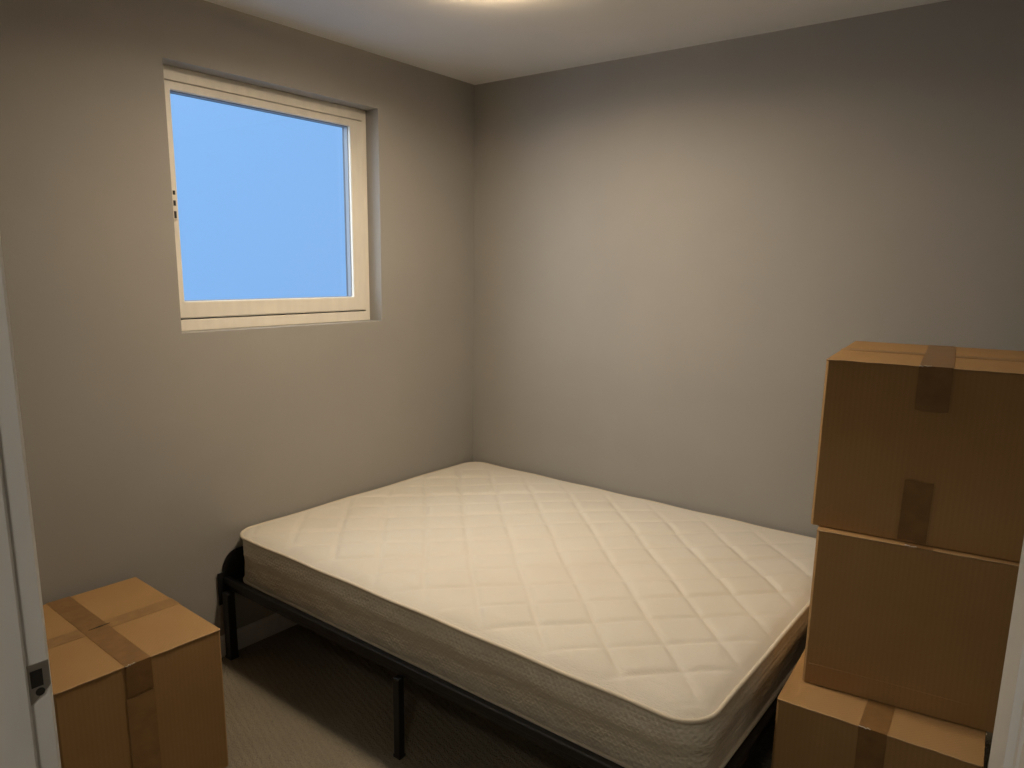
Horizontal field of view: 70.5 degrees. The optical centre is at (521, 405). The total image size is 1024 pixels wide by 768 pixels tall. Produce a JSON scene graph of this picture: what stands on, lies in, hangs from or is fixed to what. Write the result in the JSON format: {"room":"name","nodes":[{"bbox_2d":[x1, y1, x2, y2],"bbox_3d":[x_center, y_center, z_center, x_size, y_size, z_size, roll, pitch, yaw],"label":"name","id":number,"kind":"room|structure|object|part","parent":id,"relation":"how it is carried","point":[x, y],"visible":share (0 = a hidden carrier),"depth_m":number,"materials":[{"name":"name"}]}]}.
{"room":"bedroom","nodes":[
{"label":"bedroom","id":0,"kind":"room"},
{"bbox_2d":[0,0,474,635],"bbox_3d":[-1.096,-0.225,2.778,0.160,2.362,2.580,9,14,37],"label":"wall","id":1,"kind":"structure","parent":0,"point":[151,444],"depth_m":2.53,"materials":[{"name":"grey paint"}]},
{"bbox_2d":[220,613,296,657],"bbox_3d":[-1.047,0.906,2.941,0.014,0.082,2.580,9,14,37],"label":"baseboard","id":2,"kind":"structure","parent":1,"relation":"attached to","point":[256,631],"depth_m":2.92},
{"bbox_2d":[163,64,369,330],"bbox_3d":[-0.978,-0.768,2.860,0.078,0.896,0.918,9,14,37],"label":"window","id":3,"kind":"structure","parent":1,"relation":"in","point":[254,312],"depth_m":2.90,"materials":[{"name":"beige paint"}]},
{"bbox_3d":[-1.206,-0.698,2.516,0.008,0.105,0.018,9,14,37],"label":"handle","id":4,"kind":"part","parent":3,"relation":"part of","materials":[{"name":"beige paint"}]},
{"bbox_2d":[205,0,947,84],"bbox_3d":[0.091,-1.277,1.781,3.040,0.120,2.800,9,14,37],"label":"ceiling","id":5,"kind":"structure","parent":0,"point":[475,42],"depth_m":2.62,"materials":[{"name":"white paint"}]},
{"bbox_2d":[222,624,992,767],"bbox_3d":[-0.131,1.280,1.608,3.550,0.120,4.050,9,14,37],"label":"floor","id":6,"kind":"structure","parent":0,"point":[295,697],"depth_m":2.42,"materials":[{"name":"beige carpet"}]},
{"bbox_2d":[43,577,227,767],"bbox_3d":[-1.233,0.864,2.161,0.559,0.451,0.439,10,14,38],"label":"cardboard box","id":7,"kind":"object","parent":6,"relation":"on","point":[137,675],"visible":0.86,"depth_m":2.03,"materials":[{"name":"brown cardboard"}]},
{"bbox_2d":[217,546,781,767],"bbox_3d":[0.055,0.790,2.761,1.938,0.416,1.455,9,14,37],"label":"frame","id":8,"kind":"object","parent":6,"relation":"on","point":[230,580],"visible":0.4,"depth_m":2.20,"materials":[{"name":"black metal"}]},
{"bbox_3d":[-1.114,0.838,2.774,0.036,0.264,0.032,9,14,37],"label":"leg","id":9,"kind":"part","parent":8,"relation":"part of","materials":[{"name":"black metal"}]},
{"bbox_3d":[-0.377,0.956,2.227,0.026,0.264,0.023,9,14,37],"label":"leg","id":10,"kind":"part","parent":8,"relation":"part of","materials":[{"name":"black metal"}]},
{"bbox_3d":[-0.363,0.802,2.203,1.933,0.048,0.024,9,14,37],"label":"rail","id":11,"kind":"part","parent":8,"relation":"part of","materials":[{"name":"black metal"}]},
{"bbox_2d":[240,462,815,767],"bbox_3d":[0.074,0.592,2.749,1.919,0.217,1.413,9,14,37],"label":"mattress","id":12,"kind":"object","parent":8,"relation":"on","point":[635,632],"visible":0.97,"depth_m":2.28,"materials":[{"name":"fabric"}]},
{"bbox_3d":[0.820,0.837,2.186,0.028,0.026,1.379,9,14,37],"label":"rail","id":13,"kind":"part","parent":8,"relation":"part of","materials":[{"name":"black metal"}]},
{"bbox_2d":[771,650,985,767],"bbox_3d":[0.993,0.943,2.000,0.448,0.435,0.577,8,13,33],"label":"cardboard box","id":14,"kind":"object","parent":6,"relation":"on","point":[816,726],"visible":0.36,"depth_m":1.78,"materials":[{"name":"brown cardboard"}]},
{"bbox_2d":[802,526,1019,732],"bbox_3d":[1.079,0.506,2.003,0.459,0.426,0.535,7,12,29],"label":"cardboard box","id":15,"kind":"object","parent":14,"relation":"on","point":[923,629],"visible":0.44,"depth_m":1.77,"materials":[{"name":"brown cardboard"}]},
{"bbox_2d":[811,341,1023,561],"bbox_3d":[1.109,0.077,1.967,0.481,0.434,0.591,7,13,30],"label":"cardboard box","id":16,"kind":"object","parent":15,"relation":"on","point":[919,444],"visible":1,"depth_m":1.73,"materials":[{"name":"brown cardboard"}]},
{"bbox_2d":[473,0,1023,537],"bbox_3d":[0.858,-0.232,2.995,3.000,2.362,0.140,9,14,37],"label":"wall","id":17,"kind":"structure","parent":0,"point":[673,249],"depth_m":2.87,"materials":[{"name":"grey paint"}]},
{"bbox_3d":[-0.596,0.178,0.719,3.510,2.362,0.140,9,14,37],"label":"wall","id":18,"kind":"structure","parent":0,"visible":0},
{"bbox_2d":[0,237,1023,767],"bbox_3d":[-0.212,0.376,0.445,0.931,2.090,0.157,9,14,37],"label":"door frame","id":19,"kind":"structure","parent":18,"relation":"in","point":[28,727],"depth_m":0.69,"materials":[{"name":"white paint"}]},
{"bbox_3d":[-0.480,0.276,0.722,0.002,0.042,0.019,9,14,37],"label":"strike plate","id":20,"kind":"part","parent":19,"relation":"part of","materials":[{"name":"silver metal"}]}
]}

